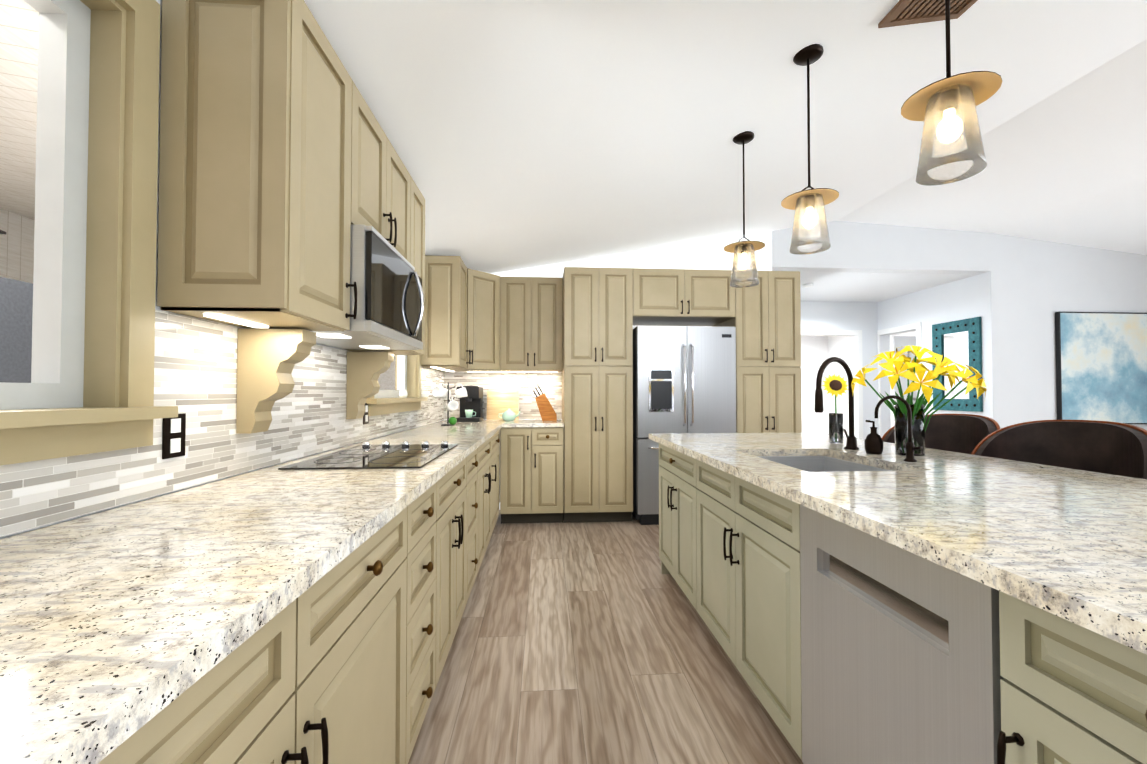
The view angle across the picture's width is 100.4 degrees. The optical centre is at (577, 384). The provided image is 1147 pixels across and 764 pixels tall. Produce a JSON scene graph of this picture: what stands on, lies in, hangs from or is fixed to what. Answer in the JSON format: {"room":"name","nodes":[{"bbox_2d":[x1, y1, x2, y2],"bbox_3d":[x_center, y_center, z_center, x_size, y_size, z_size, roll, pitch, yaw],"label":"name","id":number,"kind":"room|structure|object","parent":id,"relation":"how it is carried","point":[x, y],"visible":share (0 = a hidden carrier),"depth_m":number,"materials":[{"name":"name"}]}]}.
{"room":"kitchen","nodes":[
{"label":"kitchen","id":0,"kind":"room"},
{"bbox_2d":[0,0,394,389],"bbox_3d":[-3.908,-0.518,2.205,5.140,3.500,12.500,0,-1,-4],"label":"wall","id":1,"kind":"structure","parent":0,"point":[19,28],"depth_m":3.22,"materials":[{"name":"white paint"}]},
{"bbox_2d":[0,277,32,382],"bbox_3d":[-3.324,0.277,2.498,0.070,1.920,1.070,0,-1,-4],"label":"screen panel","id":2,"kind":"object","parent":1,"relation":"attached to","point":[16,306],"depth_m":2.82,"materials":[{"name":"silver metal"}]},
{"bbox_2d":[0,0,443,538],"bbox_3d":[-1.136,0.017,0.584,0.160,2.370,8.890,0,-1,-4],"label":"wall","id":3,"kind":"structure","parent":0,"point":[156,306],"depth_m":1.26,"materials":[{"name":"paint"}]},
{"bbox_2d":[0,0,177,465],"bbox_3d":[-0.997,-0.453,-0.897,0.225,1.137,4.290,0,-1,-4],"label":"window","id":4,"kind":"structure","parent":3,"relation":"in","point":[89,389],"depth_m":1.13,"materials":[{"name":"paint"}]},
{"bbox_2d":[0,309,447,536],"bbox_3d":[-1.152,0.062,1.960,0.006,0.485,5.840,0,-1,-4],"label":"backsplash","id":5,"kind":"structure","parent":3,"relation":"attached to","point":[195,370],"depth_m":1.40,"materials":[{"name":"tile"}]},
{"bbox_2d":[162,413,185,458],"bbox_3d":[-1.097,0.140,1.301,0.007,0.118,0.075,0,-1,-4],"label":"outlet","id":6,"kind":"object","parent":5,"relation":"attached to","point":[173,436],"visible":0.93,"depth_m":1.30,"materials":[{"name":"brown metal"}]},
{"bbox_2d":[236,329,315,433],"bbox_3d":[-1.020,-0.009,1.624,0.205,0.345,0.097,0,-1,-4],"label":"corbel","id":7,"kind":"object","parent":5,"relation":"attached to","point":[268,360],"visible":1,"depth_m":1.58,"materials":[{"name":"paint"}]},
{"bbox_2d":[363,403,368,423],"bbox_3d":[-1.198,0.166,2.707,0.007,0.118,0.075,0,-1,-4],"label":"outlet","id":8,"kind":"object","parent":5,"relation":"attached to","point":[365,418],"visible":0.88,"depth_m":2.70,"materials":[{"name":"white plastic"}]},
{"bbox_2d":[346,352,393,418],"bbox_3d":[-1.082,0.007,2.496,0.205,0.345,0.097,0,-1,-4],"label":"corbel","id":9,"kind":"object","parent":5,"relation":"attached to","point":[365,370],"visible":1,"depth_m":2.45,"materials":[{"name":"paint"}]},
{"bbox_2d":[157,0,356,330],"bbox_3d":[-0.953,-0.647,1.481,0.325,0.910,0.431,0,-1,-4],"label":"upper cabinet","id":10,"kind":"object","parent":3,"relation":"attached to","point":[282,168],"depth_m":1.27,"materials":[{"name":"paint"}]},
{"bbox_2d":[204,314,268,327],"bbox_3d":[-1.000,-0.188,1.412,0.068,0.007,0.260,0,-1,-4],"label":"led light","id":11,"kind":"object","parent":10,"relation":"attached to","point":[235,320],"depth_m":1.41,"materials":[{"name":"beige plastic"}]},
{"bbox_2d":[357,88,396,245],"bbox_3d":[-0.985,-0.834,1.918,0.320,0.520,0.439,0,-1,-4],"label":"upper cabinet","id":12,"kind":"object","parent":3,"relation":"attached to","point":[376,155],"depth_m":1.95,"materials":[{"name":"paint"}]},
{"bbox_2d":[311,224,423,349],"bbox_3d":[-0.938,-0.373,2.074,0.440,0.386,0.748,0,-1,-4],"label":"microwave","id":13,"kind":"object","parent":12,"relation":"attached to","point":[385,277],"visible":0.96,"depth_m":1.89,"materials":[{"name":"silver metal"}]},
{"bbox_2d":[348,180,428,359],"bbox_3d":[-1.035,-0.626,2.608,0.320,0.910,0.310,0,-1,-4],"label":"upper cabinet","id":14,"kind":"object","parent":3,"relation":"attached to","point":[420,260],"depth_m":2.71,"materials":[{"name":"paint"}]},
{"bbox_2d":[366,355,426,415],"bbox_3d":[-1.298,-0.324,3.311,0.225,1.037,1.190,0,-1,-4],"label":"window","id":15,"kind":"structure","parent":3,"relation":"in","point":[407,376],"depth_m":3.73,"materials":[{"name":"paint"}]},
{"bbox_2d":[399,386,407,397],"bbox_3d":[-1.237,0.055,3.388,0.060,0.082,0.060,0,-1,-4],"label":"figurine","id":16,"kind":"object","parent":15,"relation":"on","point":[403,393],"visible":1,"depth_m":3.37,"materials":[{"name":"white ceramic"}]},
{"bbox_2d":[393,154,412,264],"bbox_3d":[-1.008,-0.828,2.238,0.320,0.520,0.440,0,-1,-4],"label":"upper cabinet","id":17,"kind":"object","parent":3,"relation":"attached to","point":[403,230],"depth_m":2.37,"materials":[{"name":"paint"}]},
{"bbox_2d":[421,255,472,371],"bbox_3d":[-1.121,-0.597,4.122,0.369,0.910,0.444,0,-1,-4],"label":"upper cabinet","id":18,"kind":"object","parent":3,"relation":"attached to","point":[450,280],"depth_m":3.91,"materials":[{"name":"paint"}]},
{"bbox_2d":[430,367,453,371],"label":"led light","id":19,"kind":"object","parent":18,"relation":"attached to","point":[430,367],"depth_m":4.28,"materials":[{"name":"beige plastic"}]},
{"bbox_2d":[473,270,508,370],"bbox_3d":[-1.013,-0.589,4.573,0.648,0.910,0.668,0,-1,-4],"label":"upper cabinet","id":20,"kind":"object","parent":3,"relation":"attached to","point":[490,291],"depth_m":4.49,"materials":[{"name":"paint"}]},
{"bbox_2d":[408,510,802,763],"bbox_3d":[0.688,1.286,3.503,14.500,0.060,14.500,0,-1,-4],"label":"floor","id":21,"kind":"structure","parent":0,"point":[585,643],"depth_m":2.05,"materials":[{"name":"brown wood"}]},
{"bbox_2d":[98,501,413,763],"bbox_3d":[-0.746,0.762,0.722,0.600,0.884,1.261,0,-1,-4],"label":"base cabinet","id":22,"kind":"object","parent":21,"relation":"on","point":[343,661],"depth_m":0.85,"materials":[{"name":"paint"}]},
{"bbox_2d":[0,420,507,763],"bbox_3d":[-0.818,0.325,1.986,0.660,0.035,5.812,0,-1,-4],"label":"countertop","id":23,"kind":"structure","parent":22,"relation":"on","point":[119,625],"depth_m":0.69,"materials":[{"name":"stone"}]},
{"bbox_2d":[278,441,457,469],"bbox_3d":[-0.838,0.293,2.079,0.490,0.031,0.760,0,-1,-4],"label":"cooktop","id":24,"kind":"object","parent":23,"relation":"in","point":[384,455],"visible":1,"depth_m":1.96,"materials":[{"name":"black glass"}]},
{"bbox_2d":[432,382,467,425],"bbox_3d":[-1.068,0.165,4.032,0.268,0.360,0.310,0,-1,-4],"label":"mug tree","id":25,"kind":"object","parent":23,"relation":"on","point":[452,404],"visible":1,"depth_m":3.97,"materials":[{"name":"white ceramic"}]},
{"bbox_2d":[456,385,483,421],"bbox_3d":[-1.046,0.184,4.643,0.220,0.345,0.320,0,-1,-4],"label":"coffee maker","id":26,"kind":"object","parent":23,"relation":"on","point":[471,406],"visible":0.98,"depth_m":4.61,"materials":[{"name":"black plastic"}]},
{"bbox_2d":[414,475,445,745],"bbox_3d":[-0.805,0.778,1.541,0.600,0.884,0.502,0,-1,-4],"label":"base cabinet","id":27,"kind":"object","parent":21,"relation":"on","point":[430,507],"depth_m":1.64,"materials":[{"name":"paint"}]},
{"bbox_2d":[446,455,469,658],"bbox_3d":[-0.843,0.788,2.069,0.600,0.884,0.680,0,-1,-4],"label":"base cabinet","id":28,"kind":"object","parent":21,"relation":"on","point":[458,478],"depth_m":2.16,"materials":[{"name":"paint"}]},
{"bbox_2d":[470,445,481,592],"bbox_3d":[-0.882,0.798,2.613,0.600,0.884,0.532,0,-1,-4],"label":"base cabinet","id":29,"kind":"object","parent":21,"relation":"on","point":[476,456],"depth_m":2.79,"materials":[{"name":"paint"}]},
{"bbox_2d":[482,435,493,559],"bbox_3d":[-0.925,0.809,3.222,0.600,0.884,0.811,0,-1,-4],"label":"base cabinet","id":30,"kind":"object","parent":21,"relation":"on","point":[488,446],"depth_m":3.31,"materials":[{"name":"paint"}]},
{"bbox_2d":[490,427,509,538],"bbox_3d":[-0.940,0.822,3.891,0.666,0.884,0.771,0,-1,-4],"label":"base cabinet","id":31,"kind":"object","parent":21,"relation":"on","point":[501,437],"depth_m":4.27,"materials":[{"name":"paint"}]},
{"bbox_2d":[506,427,563,523],"bbox_3d":[-0.443,0.834,4.558,0.594,0.884,0.671,0,-1,-4],"label":"base cabinet","id":32,"kind":"object","parent":21,"relation":"on","point":[535,469],"depth_m":4.30,"materials":[{"name":"paint"}]},
{"bbox_2d":[504,419,563,426],"bbox_3d":[-0.411,0.374,4.604,0.526,0.035,0.647,0,-1,-4],"label":"countertop","id":33,"kind":"structure","parent":32,"relation":"on","point":[521,422],"depth_m":4.30,"materials":[{"name":"stone"}]},
{"bbox_2d":[487,377,518,419],"bbox_3d":[-0.761,0.141,4.862,0.320,0.438,0.081,0,-1,-4],"label":"cutting board","id":34,"kind":"object","parent":33,"relation":"on","point":[503,399],"visible":0.98,"depth_m":4.85,"materials":[{"name":"brown wood"}]},
{"bbox_2d":[498,409,520,420],"bbox_3d":[-0.660,0.295,4.609,0.214,0.122,0.136,0,-1,-4],"label":"teapot","id":35,"kind":"object","parent":33,"relation":"on","point":[509,415],"visible":1,"depth_m":4.57,"materials":[{"name":"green ceramic"}]},
{"bbox_2d":[533,385,556,420],"bbox_3d":[-0.328,0.181,4.735,0.234,0.355,0.100,0,-1,-4],"label":"knife block","id":36,"kind":"object","parent":33,"relation":"on","point":[546,410],"visible":1,"depth_m":4.68,"materials":[{"name":"brown wood"}]},
{"bbox_2d":[562,267,633,522],"bbox_3d":[0.170,0.106,4.664,0.630,2.344,0.625,0,-1,-4],"label":"tall cabinet","id":37,"kind":"object","parent":21,"relation":"on","point":[605,310],"depth_m":4.36,"materials":[{"name":"paint"}]},
{"bbox_2d":[659,444,688,598],"bbox_3d":[0.890,0.801,2.763,0.656,0.884,0.859,0,-1,-4],"label":"base cabinet","id":38,"kind":"object","parent":21,"relation":"on","point":[673,467],"depth_m":2.76,"materials":[{"name":"paint"}]},
{"bbox_2d":[632,326,735,524],"bbox_3d":[0.973,0.378,4.646,0.910,1.800,0.736,0,-1,-4],"label":"refrigerator","id":39,"kind":"object","parent":21,"relation":"on","point":[684,379],"visible":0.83,"depth_m":4.34,"materials":[{"name":"silver metal"}]},
{"bbox_2d":[718,270,801,432],"bbox_3d":[1.766,0.108,4.779,0.630,2.344,0.625,0,-1,-4],"label":"tall cabinet","id":40,"kind":"object","parent":21,"relation":"on","point":[767,314],"depth_m":4.48,"materials":[{"name":"paint"}]},
{"bbox_2d":[689,452,884,759],"bbox_3d":[0.936,0.785,1.944,0.631,0.884,1.027,0,-1,-4],"label":"base cabinet","id":41,"kind":"object","parent":21,"relation":"on","point":[745,581],"depth_m":1.78,"materials":[{"name":"paint"}]},
{"bbox_2d":[649,432,1146,659],"bbox_3d":[1.173,0.321,1.761,1.184,0.035,2.980,0,-1,-4],"label":"countertop","id":42,"kind":"structure","parent":41,"relation":"on","point":[1068,544],"depth_m":1.07,"materials":[{"name":"beige stone"}]},
{"bbox_2d":[822,374,847,442],"bbox_3d":[1.386,0.127,2.587,0.144,0.382,0.100,0,-1,-4],"label":"vase","id":43,"kind":"object","parent":42,"relation":"on","point":[834,385],"visible":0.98,"depth_m":2.57,"materials":[{"name":"clear glass"}]},
{"bbox_2d":[814,357,858,449],"bbox_3d":[1.225,0.092,2.305,0.275,0.442,0.219,0,-1,-4],"label":"faucet","id":44,"kind":"object","parent":42,"relation":"on","point":[851,442],"visible":0.96,"depth_m":2.29,"materials":[{"name":"brown metal"}]},
{"bbox_2d":[865,420,882,453],"bbox_3d":[1.328,0.235,2.145,0.072,0.150,0.072,0,-1,-4],"label":"soap dispenser","id":45,"kind":"object","parent":42,"relation":"on","point":[873,442],"visible":1,"depth_m":2.12,"materials":[{"name":"brown metal"}]},
{"bbox_2d":[874,395,921,461],"bbox_3d":[1.260,0.174,1.878,0.157,0.262,0.069,0,-1,-4],"label":"filter faucet","id":46,"kind":"object","parent":42,"relation":"on","point":[910,447],"visible":1,"depth_m":1.89,"materials":[{"name":"brown metal"}]},
{"bbox_2d":[851,345,986,455],"bbox_3d":[1.474,0.069,2.084,0.451,0.480,0.392,0,-1,-4],"label":"vase","id":47,"kind":"object","parent":42,"relation":"on","point":[917,407],"visible":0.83,"depth_m":2.04,"materials":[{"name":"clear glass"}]},
{"bbox_2d":[800,505,1004,763],"bbox_3d":[0.988,0.773,1.123,0.624,0.878,0.604,0,-1,-4],"label":"dishwasher","id":48,"kind":"object","parent":21,"relation":"on","point":[900,655],"visible":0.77,"depth_m":1.04,"materials":[{"name":"silver metal"}]},
{"bbox_2d":[882,414,999,453],"bbox_3d":[1.994,0.707,2.715,0.590,1.066,0.640,0,-1,-4],"label":"stool","id":49,"kind":"object","parent":21,"relation":"on","point":[964,433],"visible":0.1,"depth_m":2.81,"materials":[{"name":"leather"}]},
{"bbox_2d":[971,420,1146,478],"bbox_3d":[2.040,0.695,2.067,0.590,1.066,0.640,0,-1,-4],"label":"stool","id":50,"kind":"object","parent":21,"relation":"on","point":[1113,448],"visible":0.25,"depth_m":2.17,"materials":[{"name":"leather"}]},
{"bbox_2d":[997,592,1146,763],"bbox_3d":[1.045,0.759,0.569,0.660,0.884,0.495,0,-1,-4],"label":"base cabinet","id":51,"kind":"object","parent":21,"relation":"on","point":[1069,695],"depth_m":0.70,"materials":[{"name":"paint"}]},
{"bbox_2d":[304,0,1146,273],"bbox_3d":[3.527,-1.533,0.947,9.510,0.858,8.890,0,-1,-4],"label":"ceiling","id":52,"kind":"structure","parent":0,"point":[522,134],"depth_m":2.62,"materials":[{"name":"paint"}]},
{"bbox_2d":[723,131,764,287],"bbox_3d":[0.989,-1.035,2.846,0.236,0.887,0.236,0,-1,-4],"label":"pendant light","id":53,"kind":"object","parent":52,"relation":"hanging from","point":[739,248],"visible":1,"depth_m":2.82,"materials":[{"name":"glass"}]},
{"bbox_2d":[781,44,838,254],"bbox_3d":[1.039,-1.048,2.148,0.236,0.887,0.236,0,-1,-4],"label":"pendant light","id":54,"kind":"object","parent":52,"relation":"hanging from","point":[810,200],"visible":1,"depth_m":2.13,"materials":[{"name":"glass"}]},
{"bbox_2d":[878,0,977,27],"bbox_3d":[1.483,-1.561,1.703,0.360,0.082,0.690,0,-1,-4],"label":"ceiling vent","id":55,"kind":"object","parent":52,"relation":"in","point":[904,12],"visible":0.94,"depth_m":1.99,"materials":[{"name":"brown wood"}]},
{"bbox_2d":[901,0,1002,185],"bbox_3d":[1.092,-1.062,1.410,0.236,0.887,0.236,0,-1,-4],"label":"pendant light","id":56,"kind":"object","parent":52,"relation":"hanging from","point":[948,98],"visible":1,"depth_m":1.38,"materials":[{"name":"glass"}]},
{"bbox_2d":[444,221,1146,509],"bbox_3d":[3.140,-0.360,5.279,9.360,3.300,0.150,0,-1,-4],"label":"wall","id":57,"kind":"structure","parent":0,"point":[1028,288],"depth_m":5.33,"materials":[{"name":"paint"}]},
{"bbox_2d":[448,372,561,418],"bbox_3d":[-0.750,0.117,4.913,1.170,0.485,0.006,0,-1,-4],"label":"backsplash","id":58,"kind":"structure","parent":57,"relation":"attached to","point":[550,383],"depth_m":4.92,"materials":[{"name":"tile"}]},
{"bbox_2d":[467,371,536,371],"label":"led light","id":59,"kind":"object","parent":58,"relation":"attached to","point":[467,371],"depth_m":4.80,"materials":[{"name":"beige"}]},
{"bbox_2d":[505,277,540,371],"bbox_3d":[-0.606,-0.586,4.741,0.416,0.910,0.387,0,-1,-4],"label":"upper cabinet","id":60,"kind":"object","parent":57,"relation":"attached to","point":[523,353],"depth_m":4.62,"materials":[{"name":"paint"}]},
{"bbox_2d":[541,277,562,371],"bbox_3d":[-0.339,-0.585,4.793,0.363,0.910,0.320,0,-1,-4],"label":"upper cabinet","id":61,"kind":"object","parent":57,"relation":"attached to","point":[551,287],"depth_m":4.64,"materials":[{"name":"paint"}]},
{"bbox_2d":[634,268,733,326],"bbox_3d":[0.968,-0.843,4.739,0.970,0.445,0.625,0,-1,-4],"label":"upper cabinet","id":62,"kind":"object","parent":57,"relation":"attached to","point":[662,297],"depth_m":4.43,"materials":[{"name":"paint"}]},
{"bbox_2d":[1055,312,1146,423],"bbox_3d":[5.989,-0.179,5.381,1.260,1.260,0.044,0,-1,-4],"label":"painting","id":63,"kind":"object","parent":57,"relation":"attached to","point":[1101,366],"visible":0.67,"depth_m":5.35,"materials":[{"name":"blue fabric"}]},
{"bbox_2d":[801,301,878,438],"bbox_3d":[3.210,0.023,7.087,2.820,2.600,0.160,0,-1,-4],"label":"wall","id":64,"kind":"structure","parent":0,"point":[815,315],"depth_m":7.10,"materials":[{"name":"paint"}]},
{"bbox_2d":[801,330,862,438],"bbox_3d":[3.088,0.259,6.996,2.265,2.125,0.015,0,-1,-4],"label":"trim","id":65,"kind":"structure","parent":64,"relation":"attached to","point":[803,332],"depth_m":7.07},
{"bbox_2d":[800,331,915,435],"bbox_3d":[3.872,0.042,8.062,4.100,2.600,5.310,0,-1,-4],"label":"wall","id":66,"kind":"structure","parent":0,"point":[817,352],"depth_m":10.71,"materials":[{"name":"paint"}]},
{"bbox_2d":[799,271,977,301],"bbox_3d":[3.269,-1.281,6.289,2.820,0.082,1.809,0,-1,-4],"label":"ceiling","id":67,"kind":"structure","parent":0,"point":[853,286],"depth_m":5.97,"materials":[{"name":"paint"}]},
{"bbox_2d":[803,283,812,287],"bbox_3d":[2.871,-1.231,5.963,0.120,0.033,0.120,0,-1,-4],"label":"smoke detector","id":68,"kind":"object","parent":67,"relation":"attached to","point":[808,285],"visible":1,"depth_m":5.92,"materials":[{"name":"white plastic"}]},
{"bbox_2d":[877,274,980,437],"bbox_3d":[4.608,0.008,6.260,0.150,2.600,1.610,0,-1,-4],"label":"wall","id":69,"kind":"structure","parent":0,"point":[928,308],"depth_m":6.22,"materials":[{"name":"paint"}]},
{"bbox_2d":[877,322,921,435],"bbox_3d":[4.524,0.246,6.270,0.015,2.125,1.650,0,-1,-4],"label":"trim","id":70,"kind":"structure","parent":69,"relation":"attached to","point":[916,326],"depth_m":6.76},
{"bbox_2d":[892,336,916,425],"bbox_3d":[5.037,0.305,7.044,0.780,2.025,0.056,0,-1,-4],"label":"hall door","id":71,"kind":"structure","parent":69,"relation":"in","point":[901,342],"depth_m":7.03,"materials":[{"name":"white wood"}]},
{"bbox_2d":[932,317,982,411],"bbox_3d":[4.547,-0.222,5.753,0.040,1.080,0.660,0,-1,-4],"label":"mirror","id":72,"kind":"object","parent":69,"relation":"attached to","point":[959,342],"visible":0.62,"depth_m":5.69,"materials":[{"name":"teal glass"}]}
]}

